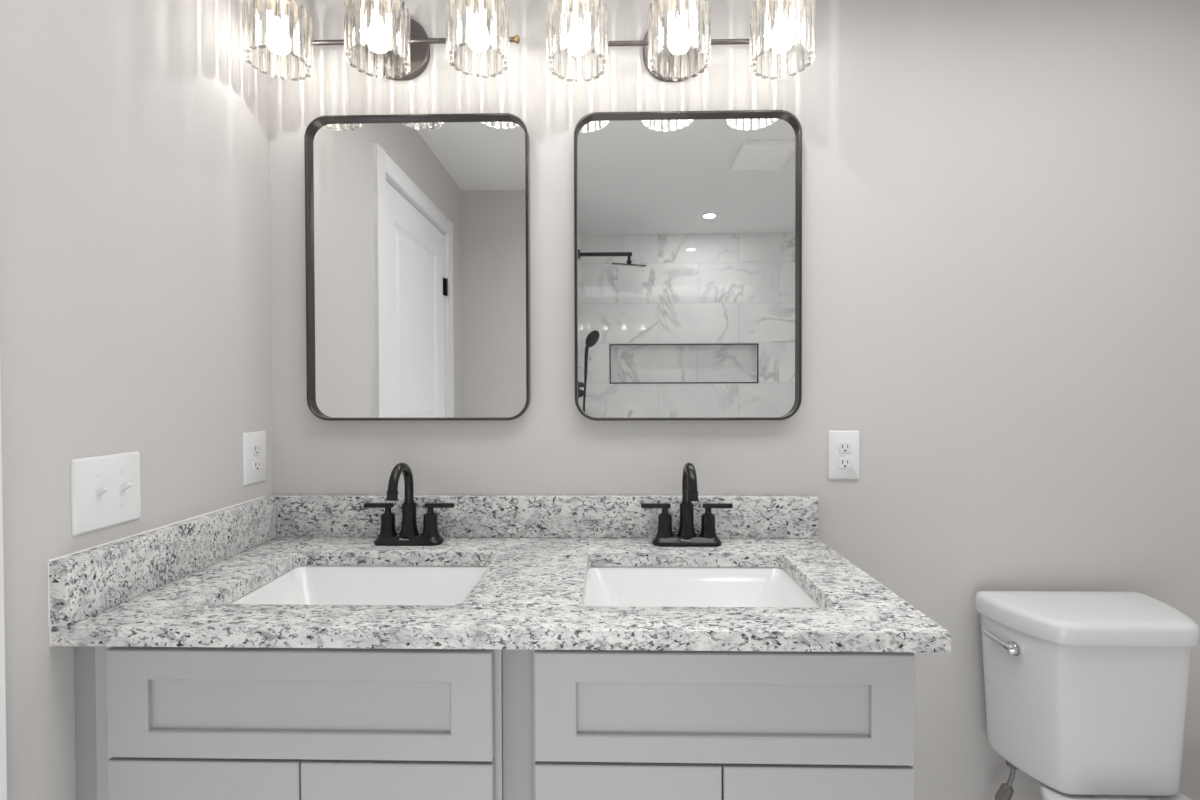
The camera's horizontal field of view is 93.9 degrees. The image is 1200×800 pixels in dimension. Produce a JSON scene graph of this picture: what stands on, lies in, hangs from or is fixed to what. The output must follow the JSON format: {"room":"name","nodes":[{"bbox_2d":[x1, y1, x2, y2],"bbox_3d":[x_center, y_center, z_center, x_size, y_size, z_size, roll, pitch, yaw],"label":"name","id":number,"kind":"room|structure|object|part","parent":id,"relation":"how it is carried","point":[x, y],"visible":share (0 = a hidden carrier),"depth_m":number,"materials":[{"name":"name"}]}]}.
{"room":"bathroom","nodes":[
{"label":"bathroom","id":0,"kind":"room"},
{"bbox_2d":[0,0,271,799],"bbox_3d":[-0.925,0.032,0.504,0.120,2.440,1.872,0,1,1],"label":"wall","id":1,"kind":"structure","parent":0,"point":[135,244],"depth_m":0.98,"materials":[{"name":"grey paint"}]},
{"bbox_2d":[0,377,6,799],"bbox_3d":[-0.918,0.168,0.302,0.141,2.179,0.975,0,1,1],"label":"trim","id":2,"kind":"structure","parent":1,"relation":"attached to","point":[3,759],"depth_m":0.79,"materials":[{"name":"white paint"}]},
{"bbox_2d":[70,451,140,535],"bbox_3d":[-0.844,0.158,0.970,0.021,0.125,0.130,0,1,1],"label":"light switch","id":3,"kind":"object","parent":1,"relation":"attached to","point":[105,489],"visible":1,"depth_m":0.96,"materials":[{"name":"white plastic"}]},
{"bbox_2d":[243,431,265,485],"bbox_3d":[-0.842,0.141,1.369,0.008,0.126,0.084,0,1,1],"label":"wall outlet","id":4,"kind":"object","parent":1,"relation":"attached to","point":[254,443],"visible":1,"depth_m":1.36,"materials":[{"name":"white plastic"}]},
{"bbox_2d":[252,444,260,454],"bbox_3d":[-0.839,0.121,1.369,0.003,0.026,0.034,0,1,1],"label":"receptacle","id":5,"kind":"object","parent":4,"relation":"attached to","point":[256,448],"depth_m":1.37,"materials":[{"name":"grey plastic"}]},
{"bbox_2d":[252,460,261,470],"bbox_3d":[-0.839,0.160,1.369,0.003,0.026,0.034,0,1,1],"label":"receptacle","id":6,"kind":"object","parent":4,"relation":"attached to","point":[256,464],"depth_m":1.37,"materials":[{"name":"grey plastic"}]},
{"bbox_2d":[268,0,1199,799],"bbox_3d":[0.376,0.017,1.472,2.680,2.440,0.120,0,1,1],"label":"wall","id":7,"kind":"structure","parent":0,"point":[1001,198],"depth_m":1.40,"materials":[{"name":"grey paint"}]},
{"bbox_2d":[242,0,519,80],"bbox_3d":[-0.506,-0.870,1.313,0.622,0.197,0.213,0,1,1],"label":"vanity light","id":8,"kind":"object","parent":7,"relation":"attached to","point":[395,43],"visible":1,"depth_m":1.25,"materials":[{"name":"clear glass"}]},
{"bbox_3d":[-0.737,-0.833,1.283,0.140,0.126,0.141,0,1,1],"label":"lamp shade","id":9,"kind":"part","parent":8,"relation":"part of","materials":[{"name":"clear glass"}]},
{"bbox_2d":[266,0,289,24],"bbox_3d":[-0.737,-0.888,1.282,0.096,0.044,0.096,0,1,1],"label":"socket","id":10,"kind":"object","parent":8,"relation":"attached to","point":[279,5],"depth_m":1.23,"materials":[{"name":"beige metal"}]},
{"bbox_2d":[370,0,381,23],"bbox_3d":[-0.507,-0.889,1.277,0.096,0.044,0.096,0,1,1],"label":"socket","id":11,"kind":"object","parent":8,"relation":"attached to","point":[380,1],"depth_m":1.26,"materials":[{"name":"beige metal"}]},
{"bbox_3d":[-0.507,-0.834,1.278,0.140,0.126,0.141,0,1,1],"label":"lamp shade","id":12,"kind":"part","parent":8,"relation":"part of","materials":[{"name":"clear glass"}]},
{"bbox_3d":[-0.504,-0.885,1.410,0.147,0.150,0.019,0,1,1],"label":"plate","id":13,"kind":"part","parent":8,"relation":"part of","materials":[{"name":"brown metal"}]},
{"bbox_3d":[-0.277,-0.834,1.273,0.140,0.126,0.141,0,1,1],"label":"lamp shade","id":14,"kind":"part","parent":8,"relation":"part of","materials":[{"name":"clear glass"}]},
{"bbox_2d":[476,0,486,21],"bbox_3d":[-0.277,-0.889,1.272,0.096,0.044,0.096,0,1,1],"label":"socket","id":15,"kind":"object","parent":8,"relation":"attached to","point":[476,0],"depth_m":1.26,"materials":[{"name":"beige metal"}]},
{"bbox_3d":[-0.201,-0.874,1.359,0.013,0.019,0.019,0,1,1],"label":"knob","id":16,"kind":"part","parent":8,"relation":"part of","materials":[{"name":"gold metal"}]},
{"bbox_2d":[304,113,530,420],"bbox_3d":[-0.458,-0.330,1.410,0.560,0.762,0.028,0,1,1],"label":"wall mirror","id":17,"kind":"object","parent":7,"relation":"attached to","point":[417,226],"visible":1,"depth_m":1.41,"materials":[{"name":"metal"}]},
{"bbox_2d":[277,495,817,537],"bbox_3d":[-0.137,0.293,1.411,1.354,0.102,0.029,0,1,1],"label":"backsplash","id":18,"kind":"structure","parent":7,"relation":"attached to","point":[504,516],"depth_m":1.40,"materials":[{"name":"stone"}]},
{"bbox_2d":[546,0,814,81],"bbox_3d":[0.179,-0.858,1.299,0.622,0.197,0.213,0,1,1],"label":"vanity light","id":19,"kind":"object","parent":7,"relation":"attached to","point":[677,42],"visible":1,"depth_m":1.23,"materials":[{"name":"clear glass"}]},
{"bbox_3d":[-0.051,-0.821,1.268,0.140,0.126,0.141,0,1,1],"label":"lamp shade","id":20,"kind":"part","parent":19,"relation":"part of","materials":[{"name":"clear glass"}]},
{"bbox_2d":[570,0,590,25],"bbox_3d":[-0.051,-0.876,1.267,0.096,0.044,0.096,0,1,1],"label":"socket","id":21,"kind":"object","parent":19,"relation":"attached to","point":[570,0],"depth_m":1.25,"materials":[{"name":"beige metal"}]},
{"bbox_3d":[0.181,-0.873,1.395,0.147,0.150,0.019,0,1,1],"label":"plate","id":22,"kind":"part","parent":19,"relation":"part of","materials":[{"name":"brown metal"}]},
{"bbox_2d":[667,0,677,24],"bbox_3d":[0.178,-0.877,1.262,0.096,0.044,0.096,0,1,1],"label":"socket","id":23,"kind":"object","parent":19,"relation":"attached to","point":[667,0],"depth_m":1.25,"materials":[{"name":"beige metal"}]},
{"bbox_3d":[0.179,-0.822,1.263,0.140,0.126,0.141,0,1,1],"label":"lamp shade","id":24,"kind":"part","parent":19,"relation":"part of","materials":[{"name":"clear glass"}]},
{"bbox_2d":[774,0,785,21],"bbox_3d":[0.408,-0.877,1.258,0.096,0.044,0.096,0,1,1],"label":"socket","id":25,"kind":"object","parent":19,"relation":"attached to","point":[775,1],"depth_m":1.24,"materials":[{"name":"beige metal"}]},
{"bbox_3d":[0.409,-0.822,1.258,0.140,0.126,0.141,0,1,1],"label":"lamp shade","id":26,"kind":"part","parent":19,"relation":"part of","materials":[{"name":"clear glass"}]},
{"bbox_2d":[574,110,801,420],"bbox_3d":[0.217,-0.330,1.396,0.560,0.762,0.028,0,1,1],"label":"wall mirror","id":27,"kind":"object","parent":7,"relation":"attached to","point":[688,224],"visible":1,"depth_m":1.40,"materials":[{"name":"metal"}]},
{"bbox_2d":[828,431,859,479],"bbox_3d":[0.613,0.138,1.404,0.079,0.123,0.008,0,1,1],"label":"wall outlet","id":28,"kind":"object","parent":7,"relation":"attached to","point":[843,446],"visible":1,"depth_m":1.40,"materials":[{"name":"white plastic"}]},
{"bbox_2d":[838,458,851,467],"bbox_3d":[0.613,0.158,1.402,0.034,0.026,0.003,0,1,1],"label":"receptacle","id":29,"kind":"object","parent":28,"relation":"attached to","point":[842,462],"depth_m":1.40,"materials":[{"name":"grey plastic"}]},
{"bbox_2d":[838,442,851,452],"bbox_3d":[0.613,0.119,1.401,0.034,0.026,0.003,0,1,1],"label":"receptacle","id":30,"kind":"object","parent":28,"relation":"attached to","point":[843,447],"depth_m":1.40,"materials":[{"name":"grey plastic"}]},
{"bbox_3d":[0.348,1.285,0.022,2.680,0.060,3.052,0,1,1],"label":"floor","id":31,"kind":"structure","parent":0,"visible":0},
{"bbox_2d":[74,646,96,799],"bbox_3d":[-0.834,0.815,0.923,0.039,0.864,0.018,0,1,1],"label":"strip","id":32,"kind":"object","parent":31,"relation":"on","point":[84,656],"visible":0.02,"depth_m":0.91,"materials":[{"name":"grey paint"}]},
{"bbox_2d":[95,646,502,799],"bbox_3d":[-0.479,0.811,1.155,0.658,0.864,0.546,0,1,1],"label":"vanity cabinet","id":33,"kind":"object","parent":31,"relation":"on","point":[173,723],"visible":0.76,"depth_m":0.88,"materials":[{"name":"grey paint"}]},
{"bbox_3d":[-0.626,0.851,0.896,0.306,0.561,0.020,0,1,1],"label":"door","id":34,"kind":"part","parent":33,"relation":"part of","materials":[{"name":"grey paint"}]},
{"bbox_3d":[-0.318,0.850,0.889,0.303,0.561,0.020,0,1,1],"label":"door","id":35,"kind":"part","parent":33,"relation":"part of","materials":[{"name":"grey paint"}]},
{"bbox_2d":[51,537,950,652],"bbox_3d":[-0.156,0.363,1.140,1.380,0.031,0.571,0,1,1],"label":"countertop","id":36,"kind":"structure","parent":33,"relation":"on","point":[530,595],"depth_m":0.92,"materials":[{"name":"stone"}]},
{"bbox_2d":[47,495,280,646],"bbox_3d":[-0.836,0.312,1.154,0.031,0.135,0.573,0,1,1],"label":"side splash","id":37,"kind":"object","parent":36,"relation":"on","point":[86,583],"visible":0.88,"depth_m":1.02,"materials":[{"name":"stone"}]},
{"bbox_2d":[229,565,488,605],"bbox_3d":[-0.463,0.454,1.119,0.502,0.148,0.360,0,1,1],"label":"undermount sink","id":38,"kind":"object","parent":36,"relation":"in","point":[304,584],"visible":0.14,"depth_m":1.26,"materials":[{"name":"white ceramic"}]},
{"bbox_2d":[364,463,453,545],"bbox_3d":[-0.466,0.245,1.347,0.168,0.200,0.168,1,1,43],"label":"faucet","id":39,"kind":"object","parent":36,"relation":"on","point":[409,535],"visible":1,"depth_m":1.34,"materials":[{"name":"black metal"}]},
{"bbox_3d":[-0.535,0.255,1.354,0.070,0.011,0.012,0,1,1],"label":"lever","id":40,"kind":"part","parent":39,"relation":"part of","materials":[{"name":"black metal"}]},
{"bbox_3d":[-0.512,0.293,1.354,0.041,0.067,0.041,0,1,1],"label":"handle","id":41,"kind":"part","parent":39,"relation":"part of","materials":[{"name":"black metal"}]},
{"bbox_3d":[-0.462,0.196,1.301,0.021,0.100,0.123,0,1,1],"label":"spout","id":42,"kind":"part","parent":39,"relation":"part of","materials":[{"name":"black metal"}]},
{"bbox_3d":[-0.461,0.335,1.353,0.163,0.020,0.054,0,1,1],"label":"plate","id":43,"kind":"part","parent":39,"relation":"part of","materials":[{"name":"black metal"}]},
{"bbox_3d":[-0.461,0.284,1.353,0.045,0.085,0.045,0,1,1],"label":"spout","id":44,"kind":"part","parent":39,"relation":"part of","materials":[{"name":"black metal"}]},
{"bbox_3d":[-0.409,0.293,1.352,0.041,0.067,0.041,0,1,1],"label":"handle","id":45,"kind":"part","parent":39,"relation":"part of","materials":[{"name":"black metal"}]},
{"bbox_3d":[-0.387,0.254,1.351,0.070,0.011,0.012,0,1,1],"label":"lever","id":46,"kind":"part","parent":39,"relation":"part of","materials":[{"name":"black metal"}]},
{"bbox_2d":[641,463,732,546],"bbox_3d":[0.202,0.244,1.333,0.168,0.200,0.168,1,1,43],"label":"faucet","id":47,"kind":"object","parent":36,"relation":"on","point":[686,536],"visible":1,"depth_m":1.32,"materials":[{"name":"black metal"}]},
{"bbox_3d":[0.133,0.253,1.340,0.070,0.011,0.012,0,1,1],"label":"lever","id":48,"kind":"part","parent":47,"relation":"part of","materials":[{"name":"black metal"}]},
{"bbox_3d":[0.155,0.291,1.340,0.041,0.067,0.041,0,1,1],"label":"handle","id":49,"kind":"part","parent":47,"relation":"part of","materials":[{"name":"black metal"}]},
{"bbox_3d":[0.207,0.282,1.339,0.045,0.085,0.045,0,1,1],"label":"spout","id":50,"kind":"part","parent":47,"relation":"part of","materials":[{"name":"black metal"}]},
{"bbox_3d":[0.207,0.334,1.338,0.163,0.020,0.054,0,1,1],"label":"plate","id":51,"kind":"part","parent":47,"relation":"part of","materials":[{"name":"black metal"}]},
{"bbox_3d":[0.206,0.194,1.286,0.021,0.100,0.123,0,1,1],"label":"spout","id":52,"kind":"part","parent":47,"relation":"part of","materials":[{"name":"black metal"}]},
{"bbox_3d":[0.259,0.291,1.337,0.041,0.067,0.041,0,1,1],"label":"handle","id":53,"kind":"part","parent":47,"relation":"part of","materials":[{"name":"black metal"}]},
{"bbox_3d":[0.281,0.253,1.337,0.070,0.011,0.012,0,1,1],"label":"lever","id":54,"kind":"part","parent":47,"relation":"part of","materials":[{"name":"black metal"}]},
{"bbox_2d":[584,566,820,607],"bbox_3d":[0.188,0.452,1.105,0.478,0.148,0.360,0,1,1],"label":"undermount sink","id":55,"kind":"object","parent":36,"relation":"in","point":[632,586],"visible":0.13,"depth_m":1.24,"materials":[{"name":"white ceramic"}]},
{"bbox_2d":[502,649,533,799],"bbox_3d":[-0.130,0.813,0.909,0.050,0.864,0.018,0,1,1],"label":"strip","id":56,"kind":"object","parent":31,"relation":"on","point":[517,665],"visible":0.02,"depth_m":0.90,"materials":[{"name":"grey paint"}]},
{"bbox_2d":[533,650,914,799],"bbox_3d":[0.196,0.809,1.141,0.591,0.864,0.546,0,1,1],"label":"vanity cabinet","id":57,"kind":"object","parent":31,"relation":"on","point":[608,724],"visible":0.78,"depth_m":0.87,"materials":[{"name":"grey paint"}]},
{"bbox_3d":[0.190,0.762,0.897,0.591,0.764,0.020,0,1,1],"label":"frame","id":58,"kind":"part","parent":57,"relation":"part of","materials":[{"name":"grey paint"}]},
{"bbox_3d":[0.044,0.849,0.881,0.290,0.562,0.020,0,1,1],"label":"door","id":59,"kind":"part","parent":57,"relation":"part of","materials":[{"name":"grey paint"}]},
{"bbox_3d":[0.338,0.848,0.875,0.292,0.562,0.020,0,1,1],"label":"door","id":60,"kind":"part","parent":57,"relation":"part of","materials":[{"name":"grey paint"}]},
{"bbox_2d":[975,591,1199,799],"bbox_3d":[1.105,0.854,1.036,0.419,0.772,0.698,0,1,1],"label":"toilet","id":61,"kind":"object","parent":31,"relation":"on","point":[1086,692],"visible":1,"depth_m":1.19,"materials":[{"name":"white ceramic"}]},
{"bbox_3d":[0.921,0.558,1.288,0.030,0.037,0.084,0,1,-17],"label":"flush lever","id":62,"kind":"part","parent":61,"relation":"part of","materials":[{"name":"silver metal"}]},
{"bbox_2d":[995,760,1017,799],"bbox_3d":[0.955,0.974,1.354,0.062,0.250,0.122,0,1,-5],"label":"water supply line","id":63,"kind":"object","parent":61,"relation":"attached to","point":[1005,792],"visible":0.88,"depth_m":1.31,"materials":[{"name":"silver metal"}]},
{"bbox_3d":[1.115,0.490,1.273,0.406,0.048,0.215,0,1,1],"label":"tank lid","id":64,"kind":"part","parent":61,"relation":"part of","materials":[{"name":"white ceramic"}]},
{"bbox_3d":[1.111,1.048,1.017,0.368,0.386,0.643,0,1,1],"label":"bowl","id":65,"kind":"part","parent":61,"relation":"part of","materials":[{"name":"white ceramic"}]}
]}

